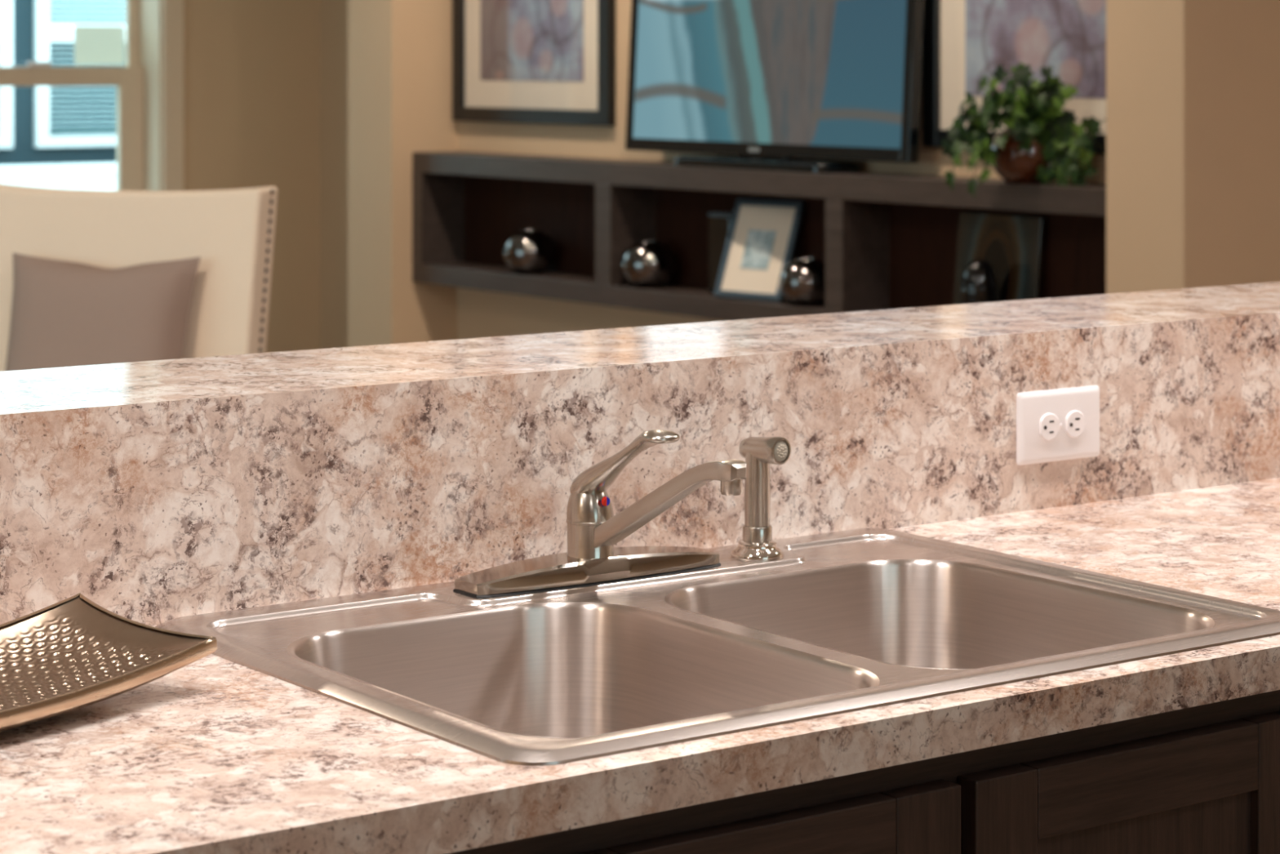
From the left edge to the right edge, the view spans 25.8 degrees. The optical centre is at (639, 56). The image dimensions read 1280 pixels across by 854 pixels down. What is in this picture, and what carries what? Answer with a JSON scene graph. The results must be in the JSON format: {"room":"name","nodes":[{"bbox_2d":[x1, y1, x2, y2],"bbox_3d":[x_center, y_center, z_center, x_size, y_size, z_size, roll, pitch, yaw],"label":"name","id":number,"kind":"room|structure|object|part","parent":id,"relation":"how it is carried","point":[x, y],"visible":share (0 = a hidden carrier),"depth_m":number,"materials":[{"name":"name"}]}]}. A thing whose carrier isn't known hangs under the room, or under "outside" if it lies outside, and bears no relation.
{"room":"kitchen","nodes":[
{"label":"kitchen","id":0,"kind":"room"},
{"bbox_2d":[161,0,319,352],"bbox_3d":[-4.887,0.030,9.703,8.750,2.750,0.250,0,0,-36],"label":"wall","id":1,"kind":"structure","parent":0,"point":[251,68],"depth_m":11.94,"materials":[{"name":"beige paint"}]},
{"bbox_2d":[0,0,183,191],"bbox_3d":[-2.775,-0.006,11.191,2.022,2.202,0.280,0,0,-36],"label":"window","id":2,"kind":"structure","parent":1,"relation":"in","point":[139,83],"depth_m":11.68,"materials":[{"name":"beige plastic"}]},
{"bbox_3d":[-2.822,0.523,11.256,1.773,0.964,0.040,0,0,-36],"label":"sash","id":3,"kind":"part","parent":2,"relation":"part of","materials":[{"name":"beige plastic"}]},
{"bbox_3d":[-2.846,-0.446,11.289,1.773,1.114,0.038,0,0,-36],"label":"sash","id":4,"kind":"part","parent":2,"relation":"part of","materials":[{"name":"beige plastic"}]},
{"bbox_2d":[320,0,347,348],"bbox_3d":[2.413,0.030,6.968,0.140,2.750,13.248,0,0,-36],"label":"wall","id":5,"kind":"structure","parent":0,"point":[333,13],"depth_m":11.99,"materials":[{"name":"beige paint"}]},
{"bbox_2d":[347,0,457,346],"bbox_3d":[-0.684,0.030,10.470,0.763,2.750,0.318,0,0,-36],"label":"wall","id":6,"kind":"structure","parent":0,"point":[400,51],"depth_m":10.20,"materials":[{"name":"beige paint"}]},
{"bbox_2d":[457,0,1106,339],"bbox_3d":[0.440,0.030,8.875,0.150,2.750,3.585,0,0,-36],"label":"wall","id":7,"kind":"structure","parent":0,"point":[480,313],"depth_m":9.65,"materials":[{"name":"beige paint"}]},
{"bbox_2d":[452,0,615,126],"bbox_3d":[-0.386,-0.295,9.857,0.034,1.060,0.990,0,0,-36],"label":"framed print","id":8,"kind":"object","parent":7,"relation":"attached to","point":[514,61],"visible":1,"depth_m":9.83},
{"bbox_2d":[412,151,1106,320],"bbox_3d":[0.300,0.583,8.773,0.195,0.472,3.581,0,0,-36],"label":"shelf","id":9,"kind":"object","parent":7,"relation":"attached to","point":[883,241],"visible":0.62,"depth_m":8.92,"materials":[{"name":"brown wood"}]},
{"bbox_2d":[502,229,556,274],"bbox_3d":[-0.383,0.676,9.692,0.186,0.150,0.186,0,0,-36],"label":"vase","id":10,"kind":"object","parent":9,"relation":"on","point":[526,251],"visible":1,"depth_m":9.62,"materials":[{"name":"metal"}]},
{"bbox_3d":[-0.317,0.586,9.780,0.012,0.332,1.095,0,0,-36],"label":"panel","id":11,"kind":"part","parent":9,"relation":"part of","materials":[{"name":"brown wood"}]},
{"bbox_2d":[621,240,677,288],"bbox_3d":[0.031,0.676,9.121,0.186,0.150,0.186,0,0,-36],"label":"vase","id":12,"kind":"object","parent":9,"relation":"on","point":[646,264],"visible":1,"depth_m":9.05,"materials":[{"name":"metal"}]},
{"bbox_2d":[707,211,733,293],"bbox_3d":[0.281,0.623,8.845,0.082,0.257,0.112,0,0,-36],"label":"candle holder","id":13,"kind":"object","parent":9,"relation":"on","point":[719,223],"visible":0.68,"depth_m":8.83,"materials":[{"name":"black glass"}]},
{"bbox_3d":[0.379,0.586,8.820,0.012,0.332,1.099,0,0,-36],"label":"panel","id":14,"kind":"part","parent":9,"relation":"part of","materials":[{"name":"brown wood"}]},
{"bbox_2d":[713,198,804,302],"bbox_3d":[0.369,0.598,8.663,0.272,0.303,0.122,0,0,44],"label":"photo frame","id":15,"kind":"object","parent":9,"relation":"on","point":[762,234],"visible":1,"depth_m":8.66,"materials":[{"name":"grey metal"}]},
{"bbox_2d":[740,229,776,270],"bbox_3d":[0.367,0.598,8.661,0.112,0.118,0.045,0,0,44],"label":"photo","id":16,"kind":"object","parent":15,"relation":"attached to","point":[757,246],"depth_m":8.66},
{"bbox_2d":[625,0,924,173],"bbox_3d":[0.386,-0.093,8.650,0.182,0.878,1.404,0,0,-36],"label":"television","id":17,"kind":"object","parent":9,"relation":"on","point":[767,84],"visible":1,"depth_m":8.57,"materials":[{"name":"black plastic"}]},
{"bbox_2d":[778,257,825,306],"bbox_3d":[0.506,0.681,8.465,0.172,0.140,0.172,0,0,-36],"label":"vase","id":18,"kind":"object","parent":9,"relation":"on","point":[802,282],"visible":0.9,"depth_m":8.40,"materials":[{"name":"metal"}]},
{"bbox_2d":[960,259,998,303],"bbox_3d":[0.951,0.659,7.811,0.104,0.185,0.104,0,0,-36],"label":"glass vase","id":19,"kind":"object","parent":9,"relation":"on","point":[980,282],"visible":0.62,"depth_m":7.77,"materials":[{"name":"black glass"}]},
{"bbox_3d":[1.067,0.586,7.870,0.012,0.332,1.089,0,0,-36],"label":"panel","id":20,"kind":"part","parent":9,"relation":"part of","materials":[{"name":"brown wood"}]},
{"bbox_2d":[952,212,1044,304],"bbox_3d":[1.009,0.599,7.878,0.042,0.304,0.336,0,0,-36],"label":"plaque","id":21,"kind":"object","parent":9,"relation":"on","point":[1012,245],"visible":0.56,"depth_m":7.85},
{"bbox_2d":[990,127,1048,183],"bbox_3d":[1.058,0.265,7.667,0.196,0.162,0.196,0,0,-36],"label":"pot","id":22,"kind":"object","parent":9,"relation":"on","point":[1024,159],"depth_m":7.58,"materials":[{"name":"brown ceramic"}]},
{"bbox_2d":[940,62,1106,198],"bbox_3d":[1.060,0.199,7.623,0.477,0.369,0.282,0,0,4],"label":"potted plant","id":23,"kind":"object","parent":9,"relation":"on","point":[1036,145],"visible":0.99,"depth_m":7.58,"materials":[{"name":"green plant"}]},
{"bbox_2d":[922,0,1106,154],"bbox_3d":[1.129,-0.267,7.768,0.034,1.060,0.990,0,0,-36],"label":"framed print","id":24,"kind":"object","parent":7,"relation":"attached to","point":[964,42],"visible":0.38,"depth_m":7.89},
{"bbox_2d":[1106,0,1279,293],"bbox_3d":[1.593,0.030,7.330,0.763,2.750,0.270,0,0,-36],"label":"wall","id":25,"kind":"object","parent":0,"point":[1193,86],"visible":0.4,"depth_m":7.10,"materials":[{"name":"beige paint"}]},
{"bbox_3d":[0.537,0.871,3.294,7.210,1.068,0.280,0,0,-36],"label":"wall","id":26,"kind":"structure","parent":0,"visible":0},
{"bbox_2d":[0,311,1279,625],"bbox_3d":[0.623,0.395,3.175,7.210,0.192,0.012,0,0,-36],"label":"backsplash","id":27,"kind":"structure","parent":26,"relation":"attached to","point":[156,512],"depth_m":2.65,"materials":[{"name":"stone"}]},
{"bbox_2d":[1016,385,1099,465],"bbox_3d":[0.458,0.402,3.043,0.124,0.078,0.010,0,0,-36],"label":"power outlet","id":28,"kind":"object","parent":27,"relation":"attached to","point":[1060,424],"visible":1,"depth_m":3.04,"materials":[{"name":"white plastic"}]},
{"bbox_2d":[1039,413,1059,440],"bbox_3d":[0.444,0.402,3.030,0.027,0.030,0.003,0,0,-36],"label":"receptacle","id":29,"kind":"object","parent":28,"relation":"attached to","point":[1049,423],"depth_m":3.03,"materials":[{"name":"white plastic"}]},
{"bbox_2d":[1065,410,1084,437],"bbox_3d":[0.476,0.402,3.052,0.027,0.030,0.003,0,0,-36],"label":"receptacle","id":30,"kind":"object","parent":28,"relation":"attached to","point":[1074,420],"depth_m":3.05,"materials":[{"name":"white plastic"}]},
{"bbox_2d":[0,281,1279,413],"bbox_3d":[0.225,0.318,3.074,6.447,0.038,0.291,0,0,-36],"label":"bar","id":31,"kind":"object","parent":26,"relation":"on","point":[29,389],"visible":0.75,"depth_m":2.87,"materials":[{"name":"stone"}]},
{"bbox_3d":[-0.990,1.455,4.378,8.810,0.100,13.448,0,0,-36],"label":"floor","id":32,"kind":"structure","parent":0,"visible":0},
{"bbox_2d":[0,183,277,371],"bbox_3d":[-1.263,0.849,6.063,0.739,1.113,0.708,0,0,16],"label":"dining chair","id":33,"kind":"object","parent":32,"relation":"on","point":[231,232],"visible":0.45,"depth_m":6.26,"materials":[{"name":"beige fabric"}]},
{"bbox_2d":[4,253,199,370],"bbox_3d":[-1.216,0.670,6.195,0.464,0.452,0.168,0,0,16],"label":"throw pillow","id":34,"kind":"object","parent":33,"relation":"on","point":[64,313],"visible":0.51,"depth_m":6.16,"materials":[{"name":"beige fabric"}]},
{"bbox_2d":[447,689,1279,853],"bbox_3d":[0.811,0.966,2.924,7.180,0.878,0.600,0,0,-36],"label":"base cabinet","id":35,"kind":"object","parent":32,"relation":"on","point":[1203,779],"visible":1,"depth_m":2.20,"materials":[{"name":"brown wood"}]},
{"bbox_2d":[0,477,1279,853],"bbox_3d":[0.811,0.509,2.916,7.210,0.036,0.630,0,0,-36],"label":"countertop","id":36,"kind":"structure","parent":35,"relation":"on","point":[214,753],"depth_m":2.01,"materials":[{"name":"stone"}]},
{"bbox_2d":[0,592,217,730],"bbox_3d":[-0.518,0.462,2.037,0.174,0.058,0.434,0,0,36],"label":"tray","id":37,"kind":"object","parent":36,"relation":"on","point":[72,653],"visible":1,"depth_m":2.16,"materials":[{"name":"metal"}]},
{"bbox_2d":[155,528,1279,765],"bbox_3d":[0.084,0.582,2.408,0.838,0.196,0.598,0,0,-36],"label":"double sink","id":38,"kind":"object","parent":36,"relation":"in","point":[854,620],"visible":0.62,"depth_m":2.48,"materials":[{"name":"metal"}]},
{"bbox_2d":[286,601,879,738],"bbox_3d":[-0.052,0.585,2.256,0.351,0.190,0.454,0,0,-36],"label":"basin","id":39,"kind":"object","parent":38,"relation":"in","point":[513,669],"depth_m":2.44,"materials":[{"name":"silver metal"}]},
{"bbox_2d":[453,429,746,598],"bbox_3d":[0.005,0.410,2.523,0.275,0.147,0.237,0,0,-36],"label":"kitchen faucet","id":40,"kind":"object","parent":38,"relation":"on","point":[591,557],"visible":1,"depth_m":2.56,"materials":[{"name":"silver metal"}]},
{"bbox_3d":[-0.046,0.472,2.593,0.273,0.020,0.060,0,0,-36],"label":"plate","id":41,"kind":"part","parent":40,"relation":"part of","materials":[{"name":"silver metal"}]},
{"bbox_3d":[-0.015,0.376,2.558,0.036,0.078,0.134,0,0,-41],"label":"lever handle","id":42,"kind":"part","parent":40,"relation":"part of","materials":[{"name":"silver metal"}]},
{"bbox_3d":[0.024,0.404,2.512,0.024,0.100,0.198,0,0,-41],"label":"spout","id":43,"kind":"part","parent":40,"relation":"part of","materials":[{"name":"silver metal"}]},
{"bbox_2d":[730,436,791,560],"bbox_3d":[0.116,0.425,2.703,0.052,0.119,0.060,0,0,-36],"label":"sprayer","id":44,"kind":"object","parent":38,"relation":"on","point":[757,544],"visible":0.98,"depth_m":2.69,"materials":[{"name":"silver metal"}]},
{"bbox_2d":[664,559,1214,669],"bbox_3d":[0.261,0.585,2.476,0.366,0.190,0.426,0,0,-36],"label":"basin","id":45,"kind":"object","parent":38,"relation":"in","point":[882,614],"depth_m":2.65,"materials":[{"name":"silver metal"}]},
{"bbox_3d":[0.085,0.587,2.040,0.254,0.056,0.022,0,0,-36],"label":"rail","id":46,"kind":"part","parent":35,"relation":"part of","materials":[{"name":"brown wood"}]},
{"bbox_3d":[0.410,0.587,2.276,0.255,0.056,0.022,0,0,-36],"label":"rail","id":47,"kind":"part","parent":35,"relation":"part of","materials":[{"name":"brown wood"}]},
{"bbox_3d":[0.408,0.885,2.278,0.265,0.550,0.008,0,0,-36],"label":"door","id":48,"kind":"part","parent":35,"relation":"part of","materials":[{"name":"brown wood"}]},
{"label":"outside","id":49,"kind":"structure","parent":0,"visible":0},
{"bbox_2d":[58,128,116,135],"bbox_3d":[-20.444,1.755,30.015,80.000,0.100,50.602,0,0,-36],"label":"ground","id":50,"kind":"structure","parent":49,"point":[108,129],"depth_m":64.87,"materials":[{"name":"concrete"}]},
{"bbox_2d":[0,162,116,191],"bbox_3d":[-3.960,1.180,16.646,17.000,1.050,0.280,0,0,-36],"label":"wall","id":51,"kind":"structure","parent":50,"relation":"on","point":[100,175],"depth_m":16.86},
{"bbox_2d":[0,0,125,164],"bbox_3d":[-5.163,0.135,19.158,16.200,3.140,4.120,0,0,-36],"label":"house","id":52,"kind":"structure","parent":50,"relation":"on","point":[27,136],"depth_m":17.78,"materials":[{"name":"blue"}]}
]}

